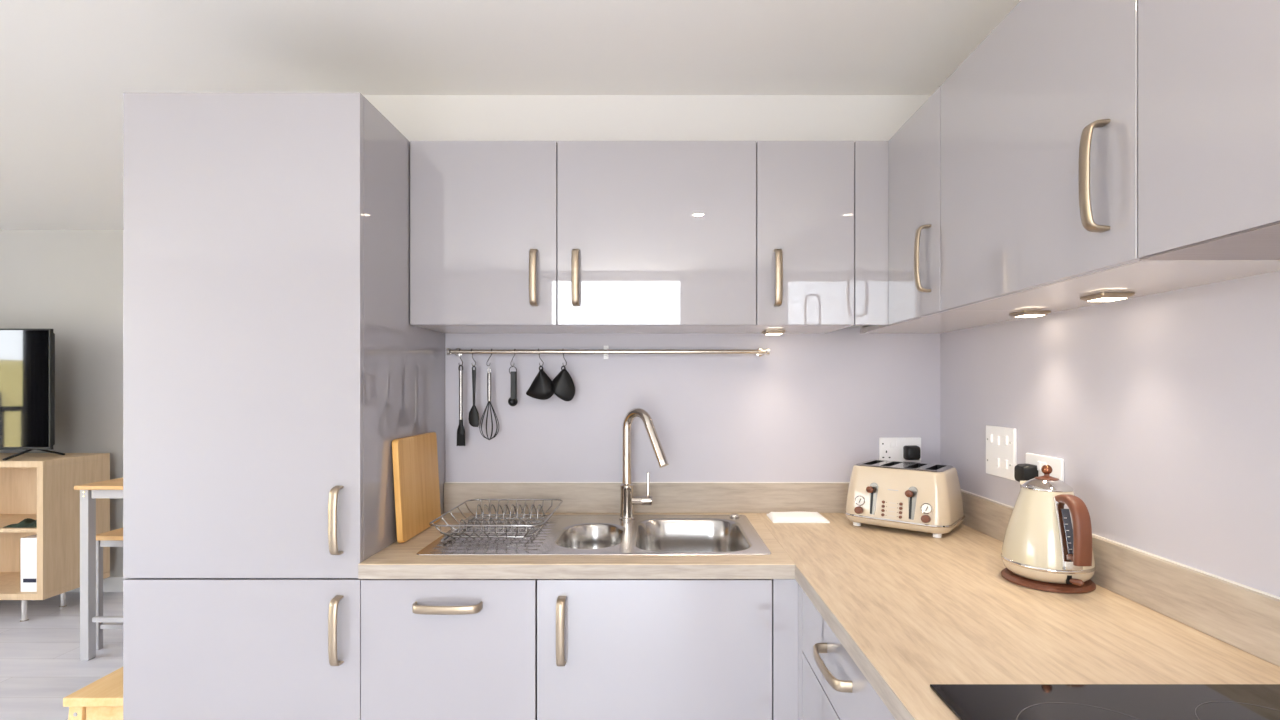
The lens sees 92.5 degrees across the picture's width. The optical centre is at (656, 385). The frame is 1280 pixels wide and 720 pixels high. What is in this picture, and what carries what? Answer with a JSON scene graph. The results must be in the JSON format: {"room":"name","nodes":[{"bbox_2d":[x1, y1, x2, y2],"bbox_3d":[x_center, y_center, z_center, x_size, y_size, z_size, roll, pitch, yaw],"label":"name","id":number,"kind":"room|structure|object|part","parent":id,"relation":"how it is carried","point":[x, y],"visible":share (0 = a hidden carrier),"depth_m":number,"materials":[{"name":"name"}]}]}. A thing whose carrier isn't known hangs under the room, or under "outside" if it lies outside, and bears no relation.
{"room":"kitchen","nodes":[
{"label":"kitchen","id":0,"kind":"room"},
{"bbox_2d":[0,230,122,575],"bbox_3d":[-2.150,0.163,4.090,6.500,2.385,0.100,0,0,0],"label":"wall","id":1,"kind":"structure","parent":0,"point":[67,282],"depth_m":4.04,"materials":[{"name":"grey paint"}]},
{"bbox_2d":[68,576,126,591],"bbox_3d":[-3.323,1.305,4.032,4.154,0.100,0.016,0,0,0],"label":"baseboard","id":2,"kind":"structure","parent":1,"relation":"attached to","point":[112,583],"depth_m":4.02,"materials":[{"name":"white"}]},
{"bbox_2d":[0,592,122,719],"bbox_3d":[-2.150,1.405,1.120,6.500,0.100,6.040,0,0,0],"label":"floor","id":3,"kind":"structure","parent":0,"point":[41,665],"depth_m":3.07,"materials":[{"name":"laminate"}]},
{"bbox_2d":[0,453,109,621],"bbox_3d":[-4.412,0.892,3.715,1.800,0.924,0.430,0,0,0],"label":"tv cabinet","id":4,"kind":"object","parent":3,"relation":"on","point":[39,486],"visible":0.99,"depth_m":3.68,"materials":[{"name":"brown wood"}]},
{"bbox_2d":[0,514,36,531],"bbox_3d":[-3.971,0.829,3.711,0.846,0.022,0.398,0,0,0],"label":"shelf","id":5,"kind":"object","parent":4,"relation":"attached to","point":[5,519],"depth_m":3.71,"materials":[{"name":"brown wood"}]},
{"bbox_3d":[-4.412,0.828,3.915,1.728,0.723,0.010,0,0,0],"label":"panel","id":6,"kind":"part","parent":4,"relation":"part of","materials":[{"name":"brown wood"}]},
{"bbox_2d":[3,518,36,527],"bbox_3d":[-3.667,0.791,3.605,0.215,0.051,0.150,0,0,0],"label":"scarf","id":7,"kind":"object","parent":4,"relation":"on","point":[26,523],"visible":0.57,"depth_m":3.54,"materials":[{"name":"green fabric"}]},
{"bbox_3d":[-3.649,1.290,3.530,0.038,0.130,0.038,0,0,0],"label":"leg","id":8,"kind":"part","parent":4,"relation":"part of","materials":[{"name":"silver metal"}]},
{"bbox_2d":[21,534,36,591],"bbox_3d":[-3.619,1.033,3.664,0.107,0.312,0.272,0,0,0],"label":"box file","id":9,"kind":"object","parent":4,"relation":"on","point":[29,543],"visible":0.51,"depth_m":3.53,"materials":[{"name":"white cardboard"}]},
{"bbox_2d":[0,329,64,460],"bbox_3d":[-4.237,0.043,3.660,1.246,0.771,0.284,0,0,0],"label":"television","id":10,"kind":"object","parent":4,"relation":"on","point":[27,356],"visible":1,"depth_m":3.65,"materials":[{"name":"black plastic"}]},
{"bbox_3d":[-3.649,1.290,3.760,0.038,0.130,0.038,0,0,0],"label":"leg","id":11,"kind":"part","parent":4,"relation":"part of","materials":[{"name":"silver metal"}]},
{"bbox_2d":[63,667,122,719],"bbox_3d":[-1.551,1.127,1.955,0.360,0.454,0.388,0,0,0],"label":"step stool","id":12,"kind":"object","parent":3,"relation":"on","point":[102,699],"visible":0.26,"depth_m":1.79,"materials":[{"name":"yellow wood"}]},
{"bbox_3d":[-1.701,1.141,1.785,0.060,0.427,0.048,0,0,0],"label":"leg","id":13,"kind":"part","parent":12,"relation":"part of","materials":[{"name":"brown wood"}]},
{"bbox_2d":[74,478,122,660],"bbox_3d":[-2.250,0.921,3.290,1.200,0.866,0.600,0,0,0],"label":"bar table","id":14,"kind":"object","parent":3,"relation":"on","point":[113,488],"visible":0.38,"depth_m":3.02,"materials":[{"name":"brown wood"}]},
{"bbox_3d":[-2.823,0.931,3.036,0.042,0.846,0.042,0,0,0],"label":"leg","id":15,"kind":"part","parent":14,"relation":"part of","materials":[{"name":"grey metal"}]},
{"bbox_3d":[-2.250,1.157,3.035,1.084,0.024,0.022,0,0,0],"label":"foot rail","id":16,"kind":"part","parent":14,"relation":"part of","materials":[{"name":"grey metal"}]},
{"bbox_2d":[96,528,122,649],"bbox_3d":[-2.712,1.061,3.295,0.370,0.588,0.340,0,0,0],"label":"bar stool","id":17,"kind":"object","parent":3,"relation":"on","point":[114,538],"visible":0.16,"depth_m":3.14,"materials":[{"name":"brown wood"}]},
{"bbox_3d":[-2.877,1.073,3.151,0.028,0.564,0.028,0,0,0],"label":"leg","id":18,"kind":"part","parent":17,"relation":"part of","materials":[{"name":"grey metal"}]},
{"bbox_3d":[-2.712,0.778,3.295,0.370,0.023,0.340,0,0,0],"label":"seat","id":19,"kind":"part","parent":17,"relation":"part of","materials":[{"name":"brown wood"}]},
{"bbox_3d":[-2.712,1.236,3.151,0.290,0.022,0.022,0,0,0],"label":"foot rail","id":20,"kind":"part","parent":17,"relation":"part of","materials":[{"name":"grey metal"}]},
{"bbox_2d":[123,93,444,719],"bbox_3d":[-1.047,0.307,1.835,0.598,2.095,0.658,0,0,0],"label":"tall cabinet","id":21,"kind":"object","parent":3,"relation":"on","point":[274,361],"visible":0.91,"depth_m":1.54,"materials":[{"name":"grey laminate"}]},
{"bbox_3d":[-1.047,0.867,1.551,0.598,0.756,0.018,0,0,0],"label":"door","id":22,"kind":"part","parent":21,"relation":"part of","materials":[{"name":"grey paint"}]},
{"bbox_3d":[-1.047,-0.128,1.551,0.598,1.224,0.018,0,0,0],"label":"door","id":23,"kind":"part","parent":21,"relation":"part of","materials":[{"name":"grey paint"}]},
{"bbox_3d":[-0.800,0.613,1.524,0.021,0.172,0.036,0,0,0],"label":"handle","id":24,"kind":"part","parent":21,"relation":"part of","materials":[{"name":"gold metal"}]},
{"bbox_3d":[-0.800,0.337,1.524,0.021,0.172,0.036,0,0,0],"label":"handle","id":25,"kind":"part","parent":21,"relation":"part of","materials":[{"name":"gold metal"}]},
{"bbox_2d":[361,579,537,719],"bbox_3d":[-0.526,0.922,1.813,0.440,0.866,0.614,0,0,0],"label":"base cabinet","id":26,"kind":"object","parent":3,"relation":"on","point":[432,649],"visible":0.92,"depth_m":1.54,"materials":[{"name":"grey laminate"}]},
{"bbox_3d":[-0.525,0.553,1.524,0.172,0.021,0.036,0,0,0],"label":"handle","id":27,"kind":"part","parent":26,"relation":"part of","materials":[{"name":"gold metal"}]},
{"bbox_2d":[537,579,771,719],"bbox_3d":[0.029,0.921,1.823,0.663,0.868,0.634,0,0,0],"label":"base cabinet","id":28,"kind":"object","parent":3,"relation":"on","point":[608,649],"visible":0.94,"depth_m":1.54,"materials":[{"name":"grey laminate"}]},
{"bbox_3d":[-0.239,0.614,1.524,0.021,0.172,0.036,0,0,0],"label":"handle","id":29,"kind":"part","parent":28,"relation":"part of","materials":[{"name":"gold metal"}]},
{"bbox_2d":[358,513,794,578],"bbox_3d":[-0.201,0.464,1.845,1.093,0.038,0.630,0,0,0],"label":"countertop","id":30,"kind":"structure","parent":28,"relation":"on","point":[397,560],"depth_m":1.53,"materials":[{"name":"brown wood"}]},
{"bbox_2d":[392,432,440,542],"bbox_3d":[-0.729,0.297,1.868,0.034,0.292,0.305,0,0,0],"label":"chopping board","id":31,"kind":"object","parent":30,"relation":"on","point":[415,458],"visible":0.94,"depth_m":1.82,"materials":[{"name":"brown wood"}]},
{"bbox_2d":[417,513,770,554],"bbox_3d":[-0.167,0.514,1.857,0.942,0.166,0.497,0,0,0],"label":"sink","id":32,"kind":"object","parent":30,"relation":"in","point":[732,534],"visible":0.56,"depth_m":1.95,"materials":[{"name":"silver metal"}]},
{"bbox_2d":[429,499,562,541],"bbox_3d":[-0.479,0.411,1.890,0.327,0.055,0.395,0,0,0],"label":"dish rack","id":33,"kind":"object","parent":32,"relation":"on","point":[467,524],"visible":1,"depth_m":1.83,"materials":[{"name":"silver metal"}]},
{"bbox_3d":[-0.478,0.427,1.784,0.232,0.004,0.004,0,0,0],"label":"floor rod","id":34,"kind":"part","parent":33,"relation":"part of","materials":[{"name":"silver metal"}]},
{"bbox_3d":[-0.478,0.427,1.833,0.232,0.004,0.004,0,0,0],"label":"floor rod","id":35,"kind":"part","parent":33,"relation":"part of","materials":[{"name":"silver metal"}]},
{"bbox_3d":[-0.478,0.427,1.883,0.237,0.005,0.300,0,0,0],"label":"frame","id":36,"kind":"part","parent":33,"relation":"part of","materials":[{"name":"silver metal"}]},
{"bbox_3d":[-0.478,0.427,1.883,0.232,0.004,0.004,0,0,0],"label":"floor rod","id":37,"kind":"part","parent":33,"relation":"part of","materials":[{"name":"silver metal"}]},
{"bbox_3d":[-0.478,0.427,1.932,0.232,0.004,0.004,0,0,0],"label":"floor rod","id":38,"kind":"part","parent":33,"relation":"part of","materials":[{"name":"silver metal"}]},
{"bbox_3d":[-0.478,0.427,1.981,0.232,0.004,0.004,0,0,0],"label":"floor rod","id":39,"kind":"part","parent":33,"relation":"part of","materials":[{"name":"silver metal"}]},
{"bbox_3d":[-0.195,0.499,1.818,0.196,0.115,0.316,0,0,0],"label":"half bowl","id":40,"kind":"part","parent":32,"relation":"part of","materials":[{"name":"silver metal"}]},
{"bbox_3d":[0.100,0.519,1.838,0.332,0.155,0.416,0,0,0],"label":"bowl","id":41,"kind":"part","parent":32,"relation":"part of","materials":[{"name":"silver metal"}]},
{"bbox_3d":[0.262,0.437,2.068,0.034,0.010,0.034,0,0,0],"label":"pop knob","id":42,"kind":"part","parent":32,"relation":"part of","materials":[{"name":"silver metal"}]},
{"bbox_2d":[619,408,668,519],"bbox_3d":[-0.030,0.256,1.996,0.209,0.370,0.082,0,0,40],"label":"tap","id":43,"kind":"object","parent":30,"relation":"on","point":[627,500],"visible":1,"depth_m":2.02,"materials":[{"name":"silver metal"}]},
{"bbox_3d":[-0.049,0.379,2.026,0.068,0.031,0.031,0,0,6],"label":"lever","id":44,"kind":"part","parent":43,"relation":"part of","materials":[{"name":"silver metal"}]},
{"bbox_3d":[-0.040,0.199,1.979,0.195,0.256,0.030,0,0,44],"label":"spout","id":45,"kind":"part","parent":43,"relation":"part of","materials":[{"name":"silver metal"}]},
{"bbox_2d":[444,482,849,512],"bbox_3d":[0.118,0.392,2.152,1.730,0.106,0.016,0,0,0],"label":"upstand","id":46,"kind":"object","parent":30,"relation":"on","point":[577,497],"visible":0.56,"depth_m":2.14,"materials":[{"name":"beige wood"}]},
{"bbox_2d":[772,579,802,719],"bbox_3d":[0.333,0.866,1.529,0.080,0.758,0.062,0,0,0],"label":"filler panel","id":47,"kind":"object","parent":28,"relation":"attached to","point":[787,651],"visible":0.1,"depth_m":1.54,"materials":[{"name":"grey laminate"}]},
{"bbox_2d":[802,589,895,719],"bbox_3d":[0.654,0.921,1.197,0.671,0.868,0.600,0,0,0],"label":"drawer unit","id":48,"kind":"object","parent":3,"relation":"on","point":[834,687],"visible":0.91,"depth_m":1.24,"materials":[{"name":"grey laminate"}]},
{"bbox_3d":[0.364,0.795,1.197,0.018,0.290,0.598,0,0,0],"label":"drawer","id":49,"kind":"part","parent":48,"relation":"part of","materials":[{"name":"grey laminate"}]},
{"bbox_3d":[0.337,0.547,1.197,0.036,0.021,0.172,0,0,0],"label":"handle","id":50,"kind":"part","parent":48,"relation":"part of","materials":[{"name":"gold metal"}]},
{"bbox_3d":[0.673,0.922,0.596,0.635,0.866,0.597,0,0,0],"label":"base cabinet","id":51,"kind":"object","parent":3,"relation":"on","visible":0},
{"bbox_2d":[756,513,1279,719],"bbox_3d":[0.672,0.464,1.205,0.654,0.038,1.910,0,0,0],"label":"countertop","id":52,"kind":"structure","parent":51,"relation":"on","point":[913,610],"depth_m":1.14,"materials":[{"name":"brown wood"}]},
{"bbox_2d":[767,511,829,522],"bbox_3d":[0.469,0.436,2.045,0.183,0.016,0.122,0,0,0],"label":"folded cloth","id":53,"kind":"object","parent":52,"relation":"on","point":[796,516],"visible":1,"depth_m":2.01,"materials":[{"name":"white fabric"}]},
{"bbox_2d":[844,460,964,537],"bbox_3d":[0.781,0.347,1.939,0.322,0.194,0.256,0,0,39],"label":"toaster","id":54,"kind":"object","parent":52,"relation":"on","point":[920,497],"visible":1,"depth_m":1.85,"materials":[{"name":"beige metal"}]},
{"bbox_3d":[0.629,0.388,1.909,0.025,0.024,0.018,0,0,39],"label":"browning knob","id":55,"kind":"part","parent":54,"relation":"part of","materials":[{"name":"brown plastic"}]},
{"bbox_3d":[0.656,0.319,1.886,0.023,0.022,0.014,0,0,39],"label":"lever knob","id":56,"kind":"part","parent":54,"relation":"part of","materials":[{"name":"brown plastic"}]},
{"bbox_3d":[0.784,0.252,1.943,0.265,0.004,0.173,0,0,39],"label":"plate","id":57,"kind":"part","parent":54,"relation":"part of","materials":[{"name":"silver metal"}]},
{"bbox_3d":[0.746,0.319,1.813,0.023,0.022,0.014,0,0,39],"label":"lever knob","id":58,"kind":"part","parent":54,"relation":"part of","materials":[{"name":"brown plastic"}]},
{"bbox_3d":[0.783,0.388,1.785,0.025,0.024,0.018,0,0,39],"label":"browning knob","id":59,"kind":"part","parent":54,"relation":"part of","materials":[{"name":"brown plastic"}]},
{"bbox_2d":[1001,465,1095,592],"bbox_3d":[0.885,0.312,1.391,0.184,0.265,0.201,0,0,40],"label":"kettle","id":60,"kind":"object","parent":52,"relation":"on","point":[1047,545],"visible":1,"depth_m":1.34,"materials":[{"name":"beige metal"}]},
{"bbox_3d":[0.890,0.191,1.398,0.022,0.022,0.022,0,0,0],"label":"lid knob","id":61,"kind":"part","parent":60,"relation":"part of","materials":[{"name":"brown metal"}]},
{"bbox_3d":[0.890,0.223,1.398,0.101,0.023,0.101,0,0,0],"label":"lid","id":62,"kind":"part","parent":60,"relation":"part of","materials":[{"name":"silver metal"}]},
{"bbox_3d":[0.889,0.319,1.327,0.043,0.147,0.046,0,0,0],"label":"gauge frame","id":63,"kind":"part","parent":60,"relation":"part of","materials":[{"name":"silver metal"}]},
{"bbox_3d":[0.888,0.305,1.309,0.036,0.140,0.084,0,0,0],"label":"handle","id":64,"kind":"part","parent":60,"relation":"part of","materials":[{"name":"brown plastic"}]},
{"bbox_2d":[1066,575,1083,585],"bbox_3d":[0.891,0.415,1.303,0.028,0.020,0.024,0,0,0],"label":"switch","id":65,"kind":"object","parent":60,"relation":"attached to","point":[1078,580],"depth_m":1.31,"materials":[{"name":"black plastic"}]},
{"bbox_2d":[930,684,1279,719],"bbox_3d":[0.662,0.442,0.613,0.520,0.005,0.581,0,0,0],"label":"cooktop","id":66,"kind":"object","parent":52,"relation":"in","point":[966,701],"visible":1,"depth_m":0.85,"materials":[{"name":"black glass"}]},
{"bbox_2d":[961,489,1279,666],"bbox_3d":[0.992,0.392,1.204,0.016,0.106,1.909,0,0,0],"label":"upstand","id":67,"kind":"object","parent":52,"relation":"on","point":[1246,618],"visible":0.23,"depth_m":1.15,"materials":[{"name":"beige wood"}]},
{"bbox_2d":[0,0,1019,229],"bbox_3d":[-2.150,-1.080,1.120,6.500,0.100,6.040,0,0,0],"label":"ceiling","id":68,"kind":"structure","parent":0,"point":[67,67],"depth_m":1.90,"materials":[{"name":"white paint"}]},
{"bbox_2d":[363,95,930,327],"bbox_3d":[-0.155,0.163,2.223,2.322,2.385,0.114,0,0,0],"label":"wall","id":69,"kind":"structure","parent":0,"point":[756,118],"depth_m":2.17,"materials":[{"name":"white paint"}]},
{"bbox_2d":[410,141,570,333],"bbox_3d":[-0.524,-0.463,1.987,0.444,0.555,0.355,0,0,0],"label":"upper cabinet","id":70,"kind":"object","parent":69,"relation":"attached to","point":[483,214],"visible":0.96,"depth_m":1.85,"materials":[{"name":"grey laminate"}]},
{"bbox_3d":[-0.369,-0.326,1.828,0.021,0.172,0.036,0,0,0],"label":"handle","id":71,"kind":"part","parent":70,"relation":"part of","materials":[{"name":"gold metal"}]},
{"bbox_2d":[557,141,755,333],"bbox_3d":[-0.001,-0.463,1.987,0.602,0.555,0.355,0,0,0],"label":"upper cabinet","id":72,"kind":"object","parent":69,"relation":"attached to","point":[654,237],"visible":1,"depth_m":1.85,"materials":[{"name":"grey laminate"}]},
{"bbox_3d":[-0.243,-0.326,1.828,0.021,0.172,0.036,0,0,0],"label":"handle","id":73,"kind":"part","parent":72,"relation":"part of","materials":[{"name":"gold metal"}]},
{"bbox_2d":[445,328,939,481],"bbox_3d":[0.127,0.145,2.163,1.747,0.700,0.006,0,0,0],"label":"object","id":74,"kind":"structure","parent":69,"relation":"attached to","point":[814,408],"depth_m":2.16,"materials":[{"name":"purple paint"}]},
{"bbox_2d":[446,346,769,358],"bbox_3d":[-0.169,-0.118,2.132,1.115,0.048,0.054,0,0,0],"label":"utensil rail","id":75,"kind":"object","parent":74,"relation":"attached to","point":[759,352],"visible":1,"depth_m":2.11,"materials":[{"name":"silver metal"}]},
{"bbox_2d":[742,141,853,333],"bbox_3d":[0.449,-0.463,1.987,0.295,0.555,0.355,0,0,0],"label":"upper cabinet","id":76,"kind":"object","parent":69,"relation":"attached to","point":[805,189],"visible":0.97,"depth_m":1.85,"materials":[{"name":"grey laminate"}]},
{"bbox_2d":[762,331,785,334],"bbox_3d":[0.395,-0.180,2.070,0.068,0.010,0.068,0,0,0],"label":"recessed light","id":77,"kind":"object","parent":76,"relation":"attached to","point":[764,332],"visible":1,"depth_m":2.05,"materials":[{"name":"silver metal"}]},
{"bbox_3d":[0.362,-0.326,1.828,0.021,0.172,0.036,0,0,0],"label":"handle","id":78,"kind":"part","parent":76,"relation":"part of","materials":[{"name":"gold metal"}]},
{"bbox_2d":[879,437,920,461],"bbox_3d":[0.856,0.224,2.153,0.146,0.086,0.013,0,0,0],"label":"double socket","id":79,"kind":"object","parent":69,"relation":"attached to","point":[890,448],"visible":0.88,"depth_m":2.15,"materials":[{"name":"white plastic"}]},
{"bbox_2d":[903,445,920,459],"bbox_3d":[0.889,0.233,2.131,0.051,0.050,0.038,0,0,0],"label":"plug","id":80,"kind":"object","parent":79,"relation":"attached to","point":[910,452],"visible":1,"depth_m":2.11,"materials":[{"name":"black plastic"}]},
{"bbox_3d":[1.053,0.163,1.120,0.094,2.385,6.040,0,0,0],"label":"wall","id":81,"kind":"structure","parent":0,"visible":0},
{"bbox_2d":[854,86,1059,333],"bbox_3d":[0.802,-0.463,1.833,0.406,0.555,0.652,0,0,0],"label":"upper cabinet","id":82,"kind":"object","parent":81,"relation":"attached to","point":[915,148],"depth_m":1.76,"materials":[{"name":"grey laminate"}]},
{"bbox_3d":[0.657,-0.463,1.855,0.116,0.555,0.018,0,0,0],"label":"filler panel","id":83,"kind":"part","parent":82,"relation":"part of","materials":[{"name":"grey laminate"}]},
{"bbox_3d":[0.706,-0.463,1.676,0.018,0.555,0.335,0,0,0],"label":"door","id":84,"kind":"part","parent":82,"relation":"part of","materials":[{"name":"grey paint"}]},
{"bbox_3d":[0.679,-0.326,1.566,0.036,0.172,0.021,0,0,0],"label":"handle","id":85,"kind":"part","parent":82,"relation":"part of","materials":[{"name":"gold metal"}]},
{"bbox_2d":[1009,311,1050,316],"bbox_3d":[0.935,-0.180,1.535,0.068,0.010,0.068,0,0,0],"label":"recessed light","id":86,"kind":"object","parent":82,"relation":"attached to","point":[1022,313],"visible":1,"depth_m":1.51,"materials":[{"name":"silver metal"}]},
{"bbox_2d":[1017,315,1043,316],"bbox_3d":[0.935,-0.175,1.535,0.048,0.001,0.048,0,0,0],"label":"diffuser","id":87,"kind":"object","parent":86,"relation":"attached to","point":[1017,315],"depth_m":1.53,"materials":[{"name":"white plastic"}]},
{"bbox_2d":[986,425,1016,480],"bbox_3d":[0.992,0.191,1.772,0.014,0.145,0.147,0,0,0],"label":"switch plate","id":88,"kind":"object","parent":81,"relation":"attached to","point":[1001,442],"visible":0.98,"depth_m":1.76,"materials":[{"name":"white plastic"}]},
{"bbox_2d":[996,458,999,466],"bbox_3d":[0.988,0.222,1.775,0.006,0.026,0.013,0,0,0],"label":"rocker switch","id":89,"kind":"object","parent":88,"relation":"attached to","point":[997,459],"depth_m":1.77,"materials":[{"name":"white plastic"}]},
{"bbox_2d":[996,436,999,444],"bbox_3d":[0.988,0.158,1.775,0.006,0.026,0.013,0,0,0],"label":"rocker switch","id":90,"kind":"object","parent":88,"relation":"attached to","point":[997,437],"depth_m":1.77,"materials":[{"name":"white plastic"}]},
{"bbox_2d":[1004,460,1007,468],"bbox_3d":[0.988,0.222,1.733,0.006,0.026,0.013,0,0,0],"label":"rocker switch","id":91,"kind":"object","parent":88,"relation":"attached to","point":[1005,461],"depth_m":1.73,"materials":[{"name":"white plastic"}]},
{"bbox_2d":[1004,436,1007,444],"bbox_3d":[0.988,0.154,1.733,0.006,0.026,0.013,0,0,0],"label":"rocker switch","id":92,"kind":"object","parent":88,"relation":"attached to","point":[1005,437],"depth_m":1.73,"materials":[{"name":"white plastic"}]},
{"bbox_2d":[1026,453,1063,481],"bbox_3d":[0.993,0.222,1.573,0.013,0.086,0.146,0,0,0],"label":"double socket","id":93,"kind":"object","parent":81,"relation":"attached to","point":[1057,464],"visible":0.59,"depth_m":1.55,"materials":[{"name":"white plastic"}]},
{"bbox_2d":[1014,463,1037,481],"bbox_3d":[0.971,0.231,1.612,0.038,0.050,0.051,0,0,0],"label":"plug","id":94,"kind":"object","parent":93,"relation":"attached to","point":[1022,472],"visible":0.8,"depth_m":1.59,"materials":[{"name":"black plastic"}]},
{"bbox_2d":[1037,461,1040,470],"bbox_3d":[0.989,0.207,1.583,0.004,0.024,0.014,0,0,0],"label":"rocker switch","id":95,"kind":"object","parent":93,"relation":"attached to","point":[1038,462],"depth_m":1.58,"materials":[{"name":"white plastic"}]},
{"bbox_2d":[940,271,1279,596],"bbox_3d":[1.003,0.145,1.180,0.006,0.700,1.960,0,0,0],"label":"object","id":96,"kind":"structure","parent":81,"relation":"attached to","point":[1161,411],"depth_m":1.24,"materials":[{"name":"purple paint"}]},
{"bbox_2d":[941,0,1279,310],"bbox_3d":[0.833,-0.463,1.198,0.344,0.555,0.617,0,0,0],"label":"upper cabinet","id":97,"kind":"object","parent":81,"relation":"attached to","point":[1039,121],"visible":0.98,"depth_m":1.11,"materials":[{"name":"grey laminate"}]},
{"bbox_3d":[0.706,-0.463,1.198,0.018,0.555,0.615,0,0,0],"label":"door","id":98,"kind":"part","parent":97,"relation":"part of","materials":[{"name":"grey paint"}]},
{"bbox_3d":[0.679,-0.326,0.951,0.036,0.172,0.021,0,0,0],"label":"handle","id":99,"kind":"part","parent":97,"relation":"part of","materials":[{"name":"gold metal"}]},
{"bbox_2d":[1080,293,1134,301],"bbox_3d":[0.915,-0.180,1.245,0.068,0.010,0.068,0,0,0],"label":"recessed light","id":100,"kind":"object","parent":97,"relation":"attached to","point":[1101,297],"visible":1,"depth_m":1.22,"materials":[{"name":"silver metal"}]},
{"bbox_2d":[1087,298,1126,301],"bbox_3d":[0.915,-0.175,1.245,0.048,0.001,0.048,0,0,0],"label":"diffuser","id":101,"kind":"object","parent":100,"relation":"attached to","point":[1088,299],"depth_m":1.25,"materials":[{"name":"white plastic"}]},
{"bbox_2d":[1138,0,1279,259],"bbox_3d":[0.851,-0.461,0.585,0.308,0.558,0.608,0,0,0],"label":"upper cabinet","id":102,"kind":"object","parent":81,"relation":"attached to","point":[1209,70],"visible":1,"depth_m":0.78,"materials":[{"name":"grey laminate"}]},
{"bbox_3d":[0.848,-0.183,0.586,0.300,0.002,0.602,0,0,0],"label":"extractor panel","id":103,"kind":"part","parent":102,"relation":"part of","materials":[{"name":"grey laminate"}]},
{"bbox_3d":[-0.495,-0.099,2.112,0.015,0.062,0.034,0,0,0],"label":"hook","id":104,"kind":"object","parent":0,"visible":0},
{"bbox_2d":[508,366,517,405],"bbox_3d":[-0.495,0.001,2.101,0.033,0.138,0.024,0,0,0],"label":"measuring spoon","id":105,"kind":"object","parent":104,"relation":"hanging from","point":[512,401],"visible":1,"depth_m":2.09,"materials":[{"name":"black plastic"}]},
{"bbox_3d":[-0.400,-0.099,2.112,0.023,0.062,0.034,0,0,0],"label":"hook","id":106,"kind":"object","parent":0,"visible":0},
{"bbox_2d":[526,366,553,399],"bbox_3d":[-0.398,-0.011,2.091,0.102,0.117,0.029,0,0,0],"label":"oven mitt","id":107,"kind":"object","parent":106,"relation":"hanging from","point":[540,388],"visible":0.95,"depth_m":2.08,"materials":[{"name":"black fabric"}]},
{"bbox_3d":[-0.318,-0.099,2.112,0.018,0.062,0.034,0,0,0],"label":"hook","id":108,"kind":"object","parent":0,"visible":0},
{"bbox_2d":[552,366,574,400],"bbox_3d":[-0.319,-0.009,2.079,0.080,0.122,0.029,0,0,0],"label":"oven mitt","id":109,"kind":"object","parent":108,"relation":"hanging from","point":[563,387],"visible":1,"depth_m":2.07,"materials":[{"name":"black fabric"}]},
{"bbox_3d":[-0.675,-0.099,2.112,0.019,0.062,0.034,0,0,0],"label":"hook","id":110,"kind":"object","parent":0,"visible":0},
{"bbox_2d":[457,365,464,445],"bbox_3d":[-0.671,0.066,2.096,0.029,0.279,0.014,0,0,0],"label":"brush","id":111,"kind":"object","parent":110,"relation":"hanging from","point":[460,431],"visible":1,"depth_m":2.09,"materials":[{"name":"black plastic"}]},
{"bbox_3d":[-0.671,0.030,2.096,0.014,0.170,0.014,0,0,0],"label":"handle","id":112,"kind":"part","parent":111,"relation":"part of","materials":[{"name":"silver metal"}]},
{"bbox_3d":[-0.632,-0.099,2.112,0.022,0.062,0.034,0,0,0],"label":"hook","id":113,"kind":"object","parent":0,"visible":0},
{"bbox_2d":[469,366,478,426],"bbox_3d":[-0.627,0.035,2.096,0.037,0.209,0.010,0,0,0],"label":"spatula","id":114,"kind":"object","parent":113,"relation":"hanging from","point":[473,414],"visible":1,"depth_m":2.09,"materials":[{"name":"black plastic"}]},
{"bbox_3d":[-0.627,0.008,2.096,0.014,0.127,0.010,0,0,0],"label":"handle","id":115,"kind":"part","parent":114,"relation":"part of","materials":[{"name":"black plastic"}]},
{"bbox_3d":[-0.627,0.103,2.096,0.037,0.073,0.009,0,0,0],"label":"blade","id":116,"kind":"part","parent":114,"relation":"part of","materials":[{"name":"black plastic"}]},
{"bbox_3d":[-0.578,-0.099,2.112,0.015,0.062,0.034,0,0,0],"label":"hook","id":117,"kind":"object","parent":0,"visible":0},
{"bbox_2d":[479,367,498,439],"bbox_3d":[-0.574,0.061,2.096,0.066,0.250,0.041,0,0,0],"label":"whisk","id":118,"kind":"object","parent":117,"relation":"hanging from","point":[488,373],"visible":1,"depth_m":2.09,"materials":[{"name":"silver metal"}]},
{"bbox_3d":[-0.574,0.005,2.096,0.014,0.100,0.014,0,0,0],"label":"handle","id":119,"kind":"part","parent":118,"relation":"part of","materials":[{"name":"silver metal"}]}
]}

